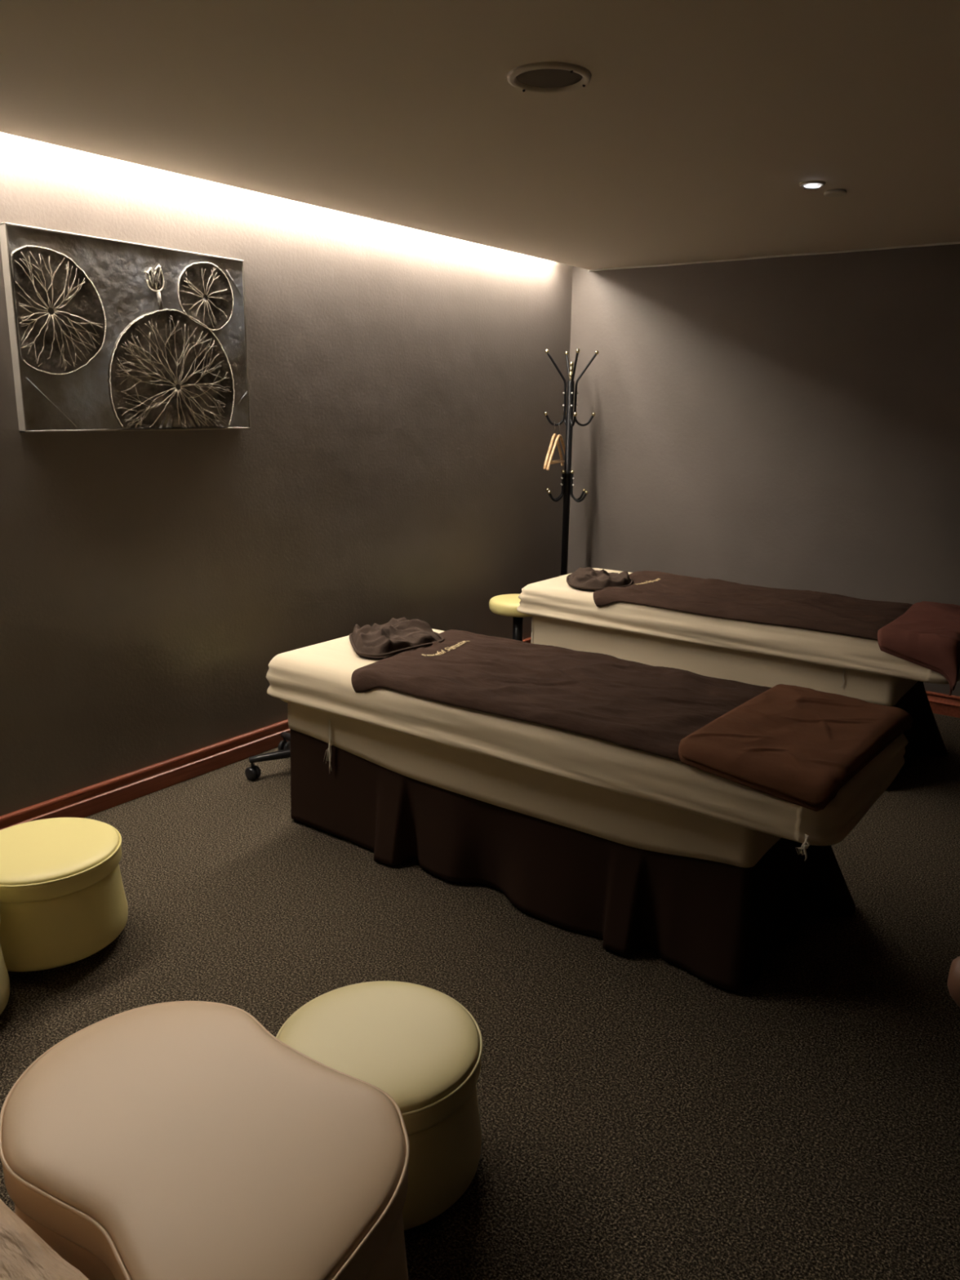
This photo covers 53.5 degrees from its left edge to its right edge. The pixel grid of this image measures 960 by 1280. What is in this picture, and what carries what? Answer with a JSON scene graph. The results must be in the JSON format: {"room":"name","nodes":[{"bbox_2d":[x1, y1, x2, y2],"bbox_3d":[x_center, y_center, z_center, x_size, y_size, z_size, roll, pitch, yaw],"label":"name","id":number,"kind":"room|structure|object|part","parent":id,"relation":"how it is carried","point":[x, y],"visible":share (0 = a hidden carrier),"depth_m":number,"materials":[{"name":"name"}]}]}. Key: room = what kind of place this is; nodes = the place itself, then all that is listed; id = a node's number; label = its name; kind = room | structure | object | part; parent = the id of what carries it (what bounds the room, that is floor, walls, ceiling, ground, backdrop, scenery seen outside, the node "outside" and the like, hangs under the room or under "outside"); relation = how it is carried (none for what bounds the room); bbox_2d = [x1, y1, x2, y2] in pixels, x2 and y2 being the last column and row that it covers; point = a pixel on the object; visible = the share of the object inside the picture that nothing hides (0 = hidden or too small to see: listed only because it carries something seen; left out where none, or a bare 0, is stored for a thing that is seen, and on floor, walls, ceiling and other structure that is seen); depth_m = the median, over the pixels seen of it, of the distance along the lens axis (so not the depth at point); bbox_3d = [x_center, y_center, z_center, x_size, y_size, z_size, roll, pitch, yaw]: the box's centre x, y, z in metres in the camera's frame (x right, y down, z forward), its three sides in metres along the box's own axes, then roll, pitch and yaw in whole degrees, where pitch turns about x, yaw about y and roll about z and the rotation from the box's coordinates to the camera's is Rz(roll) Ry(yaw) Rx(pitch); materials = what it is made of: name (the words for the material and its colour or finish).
{"room":"spa massage room","nodes":[
{"label":"spa massage room","id":0,"kind":"room"},
{"bbox_2d":[0,132,573,816],"bbox_3d":[-1.606,-0.643,3.389,0.100,2.750,7.400,11,17,35],"label":"wall","id":1,"kind":"structure","parent":0,"point":[389,463],"depth_m":4.20,"materials":[{"name":"beige paint"}]},
{"bbox_2d":[0,222,250,432],"bbox_3d":[-1.277,-1.133,3.586,0.052,0.672,0.993,11,17,35],"label":"wall art","id":2,"kind":"object","parent":1,"relation":"attached to","point":[106,335],"visible":1,"depth_m":3.50,"materials":[{"name":"grey metal"}]},
{"bbox_3d":[-1.213,-1.285,3.604,0.016,0.066,0.026,11,17,35],"label":"stem","id":3,"kind":"part","parent":2,"relation":"part of","materials":[{"name":"grey metal"}]},
{"bbox_2d":[0,636,531,830],"bbox_3d":[-1.575,0.646,3.675,0.024,0.112,7.200,11,17,35],"label":"baseboard","id":4,"kind":"structure","parent":1,"relation":"attached to","point":[86,802],"depth_m":3.95,"materials":[{"name":"brown wood"}]},
{"bbox_2d":[0,713,959,1279],"bbox_3d":[0.389,1.128,2.310,5.100,0.100,7.400,11,17,35],"label":"floor","id":5,"kind":"structure","parent":0,"point":[642,1117],"depth_m":2.52,"materials":[{"name":"carpet"}]},
{"bbox_2d":[0,917,9,1014],"bbox_3d":[-1.453,0.850,2.432,0.436,0.324,0.436,11,17,35],"label":"footstool","id":6,"kind":"object","parent":5,"relation":"on","point":[4,976],"visible":1,"depth_m":2.49,"materials":[{"name":"beige leather"}]},
{"bbox_2d":[0,1198,88,1279],"bbox_3d":[-0.839,0.871,1.029,1.020,0.984,0.755,11,17,35],"label":"table","id":7,"kind":"object","parent":5,"relation":"on","point":[24,1255],"visible":1,"depth_m":1.25,"materials":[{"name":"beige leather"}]},
{"bbox_2d":[0,817,128,972],"bbox_3d":[-1.288,0.754,2.831,0.440,0.322,0.440,11,17,35],"label":"footstool","id":8,"kind":"object","parent":5,"relation":"on","point":[63,900],"visible":1,"depth_m":2.69,"materials":[{"name":"yellow leather"}]},
{"bbox_2d":[0,817,121,902],"bbox_3d":[-1.286,0.634,2.801,0.432,0.076,0.432,11,17,35],"label":"cushion","id":9,"kind":"object","parent":8,"relation":"on","point":[61,859],"depth_m":2.73,"materials":[{"name":"yellow leather"}]},
{"bbox_2d":[0,1000,409,1279],"bbox_3d":[-0.461,1.000,1.595,0.767,0.470,0.515,11,17,35],"label":"ottoman","id":10,"kind":"object","parent":5,"relation":"on","point":[178,1140],"visible":0.97,"depth_m":1.47,"materials":[{"name":"beige leather"}]},
{"bbox_2d":[244,698,290,780],"bbox_3d":[-0.747,0.372,4.163,0.569,0.428,0.593,-5,15,-22],"label":"stool","id":11,"kind":"object","parent":5,"relation":"on","point":[253,772],"visible":0.24,"depth_m":4.11,"materials":[{"name":"black plastic"}]},
{"bbox_3d":[-0.873,0.494,4.137,0.255,0.042,0.042,-5,15,-22],"label":"arm","id":12,"kind":"part","parent":11,"relation":"part of","materials":[{"name":"black plastic"}]},
{"bbox_3d":[-0.829,0.450,4.317,0.042,0.042,0.255,-11,18,-39],"label":"arm","id":13,"kind":"part","parent":11,"relation":"part of","materials":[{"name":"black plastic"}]},
{"bbox_2d":[275,981,482,1230],"bbox_3d":[-0.213,0.974,2.009,0.436,0.327,0.436,11,17,35],"label":"footstool","id":14,"kind":"object","parent":5,"relation":"on","point":[415,1043],"visible":0.61,"depth_m":1.92,"materials":[{"name":"beige leather"}]},
{"bbox_2d":[277,981,480,1135],"bbox_3d":[-0.211,0.853,1.979,0.428,0.078,0.428,11,17,35],"label":"cushion","id":15,"kind":"object","parent":14,"relation":"on","point":[415,1043],"depth_m":1.95,"materials":[{"name":"beige leather"}]},
{"bbox_2d":[488,593,532,641],"bbox_3d":[0.238,0.023,5.398,0.569,0.533,0.593,3,14,7],"label":"stool","id":16,"kind":"object","parent":5,"relation":"on","point":[506,605],"visible":0.2,"depth_m":5.27,"materials":[{"name":"yellow leather"}]},
{"bbox_3d":[0.216,-0.198,5.349,0.330,0.082,0.330,3,14,7],"label":"seat","id":17,"kind":"part","parent":16,"relation":"part of","materials":[{"name":"yellow leather"}]},
{"bbox_3d":[0.212,0.017,5.403,0.058,0.344,0.058,3,14,7],"label":"post","id":18,"kind":"part","parent":16,"relation":"part of","materials":[{"name":"black plastic"}]},
{"bbox_2d":[543,348,599,575],"bbox_3d":[0.540,-0.820,5.956,0.298,1.906,0.281,11,17,35],"label":"coat rack","id":19,"kind":"object","parent":5,"relation":"on","point":[566,484],"visible":0.85,"depth_m":5.85,"materials":[{"name":"black metal"}]},
{"bbox_2d":[543,421,564,469],"bbox_3d":[0.459,-1.201,5.856,0.018,0.280,0.413,6,15,19],"label":"clothes hanger","id":20,"kind":"object","parent":19,"relation":"hanging from","point":[554,435],"visible":0.95,"depth_m":5.81,"materials":[{"name":"brown wood"}]},
{"bbox_2d":[546,422,564,471],"bbox_3d":[0.486,-1.193,5.849,0.018,0.280,0.413,7,15,22],"label":"clothes hanger","id":21,"kind":"object","parent":19,"relation":"hanging from","point":[558,436],"visible":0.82,"depth_m":5.79,"materials":[{"name":"brown wood"}]},
{"bbox_2d":[266,628,908,991],"bbox_3d":[0.265,0.466,3.342,2.135,0.678,0.891,11,17,35],"label":"bed","id":22,"kind":"object","parent":5,"relation":"on","point":[633,850],"visible":0.61,"depth_m":2.93,"materials":[{"name":"beige fabric"}]},
{"bbox_2d":[349,617,444,657],"bbox_3d":[-0.358,-0.025,3.677,0.355,0.075,0.430,11,17,35],"label":"towel","id":23,"kind":"object","parent":22,"relation":"on","point":[397,636],"visible":1,"depth_m":3.63,"materials":[{"name":"brown fabric"}]},
{"bbox_2d":[351,629,771,761],"bbox_3d":[0.273,0.154,3.231,1.484,0.083,0.788,11,17,35],"label":"blanket","id":24,"kind":"object","parent":22,"relation":"on","point":[639,706],"visible":0.91,"depth_m":3.12,"materials":[{"name":"brown fabric"}]},
{"bbox_3d":[0.256,0.217,3.260,2.134,0.155,0.824,11,17,35],"label":"mattress","id":25,"kind":"part","parent":22,"relation":"part of","materials":[{"name":"beige fabric"}]},
{"bbox_2d":[678,684,913,811],"bbox_3d":[0.936,0.276,2.767,0.460,0.096,0.830,11,17,35],"label":"pillow","id":26,"kind":"object","parent":22,"relation":"on","point":[795,744],"visible":1,"depth_m":2.61,"materials":[{"name":"brown fabric"}]},
{"bbox_2d":[516,568,959,782],"bbox_3d":[1.270,0.123,4.767,2.151,0.678,0.873,11,17,35],"label":"bed","id":27,"kind":"object","parent":5,"relation":"on","point":[564,615],"visible":0.51,"depth_m":4.41,"materials":[{"name":"beige fabric"}]},
{"bbox_2d":[566,567,632,591],"bbox_3d":[0.626,-0.324,4.953,0.349,0.063,0.403,2,14,4],"label":"towel","id":28,"kind":"object","parent":27,"relation":"on","point":[588,578],"visible":0.97,"depth_m":4.87,"materials":[{"name":"brown fabric"}]},
{"bbox_3d":[1.262,-0.126,4.688,2.149,0.157,0.832,11,17,35],"label":"mattress","id":29,"kind":"part","parent":27,"relation":"part of","materials":[{"name":"beige fabric"}]},
{"bbox_2d":[593,570,913,639],"bbox_3d":[1.278,-0.191,4.661,1.486,0.087,0.792,11,17,35],"label":"blanket","id":30,"kind":"object","parent":27,"relation":"on","point":[715,597],"visible":0.98,"depth_m":4.50,"materials":[{"name":"brown fabric"}]},
{"bbox_2d":[877,600,959,695],"bbox_3d":[1.999,0.001,4.159,0.337,0.259,0.826,11,17,35],"label":"pillow","id":31,"kind":"object","parent":27,"relation":"on","point":[927,635],"visible":1,"depth_m":3.88,"materials":[{"name":"brown fabric"}]},
{"bbox_2d":[947,955,959,1007],"bbox_3d":[1.541,0.710,1.985,0.922,0.903,0.700,11,17,35],"label":"armchair","id":32,"kind":"object","parent":5,"relation":"on","point":[953,979],"visible":1,"depth_m":2.00,"materials":[{"name":"brown leather"}]},
{"bbox_2d":[0,0,959,269],"bbox_3d":[0.473,-1.249,1.677,4.782,0.030,7.200,11,17,35],"label":"ceiling","id":33,"kind":"structure","parent":0,"point":[695,131],"depth_m":2.68,"materials":[{"name":"beige paint"}]},
{"bbox_2d":[506,62,591,93],"bbox_3d":[0.174,-1.410,2.397,0.212,0.016,0.212,11,17,35],"label":"ceiling speaker","id":34,"kind":"object","parent":33,"relation":"attached to","point":[545,77],"visible":1,"depth_m":2.39,"materials":[{"name":"beige plastic"}]},
{"bbox_2d":[515,68,582,88],"bbox_3d":[0.174,-1.416,2.396,0.168,0.004,0.168,11,17,35],"label":"grille","id":35,"kind":"object","parent":34,"relation":"attached to","point":[531,77],"depth_m":2.40,"materials":[{"name":"brown"}]},
{"bbox_2d":[588,241,959,271],"bbox_3d":[2.598,-1.904,4.501,4.782,0.013,0.012,11,17,35],"label":"crown molding","id":36,"kind":"structure","parent":33,"relation":"attached to","point":[952,242],"depth_m":5.16,"materials":[{"name":"white"}]},
{"bbox_2d":[799,180,825,189],"bbox_3d":[1.224,-1.670,3.507,0.092,0.021,0.092,11,17,35],"label":"recessed light","id":37,"kind":"object","parent":33,"relation":"in","point":[802,184],"visible":1,"depth_m":3.49,"materials":[{"name":"beige plastic"}]},
{"bbox_2d":[823,189,846,196],"bbox_3d":[1.353,-1.702,3.624,0.082,0.014,0.082,11,17,35],"label":"ceiling disc","id":38,"kind":"object","parent":33,"relation":"attached to","point":[831,193],"visible":1,"depth_m":3.60,"materials":[{"name":"beige plastic"}]},
{"bbox_2d":[567,244,959,696],"bbox_3d":[2.568,-0.940,4.826,4.900,2.750,0.100,11,17,35],"label":"wall","id":39,"kind":"structure","parent":0,"point":[787,422],"depth_m":5.37,"materials":[{"name":"beige paint"}]},
{"bbox_2d":[925,690,959,718],"bbox_3d":[2.512,0.351,5.098,4.900,0.112,0.024,11,17,35],"label":"baseboard","id":40,"kind":"structure","parent":39,"relation":"attached to","point":[941,704],"depth_m":5.11,"materials":[{"name":"brown wood"}]}
]}

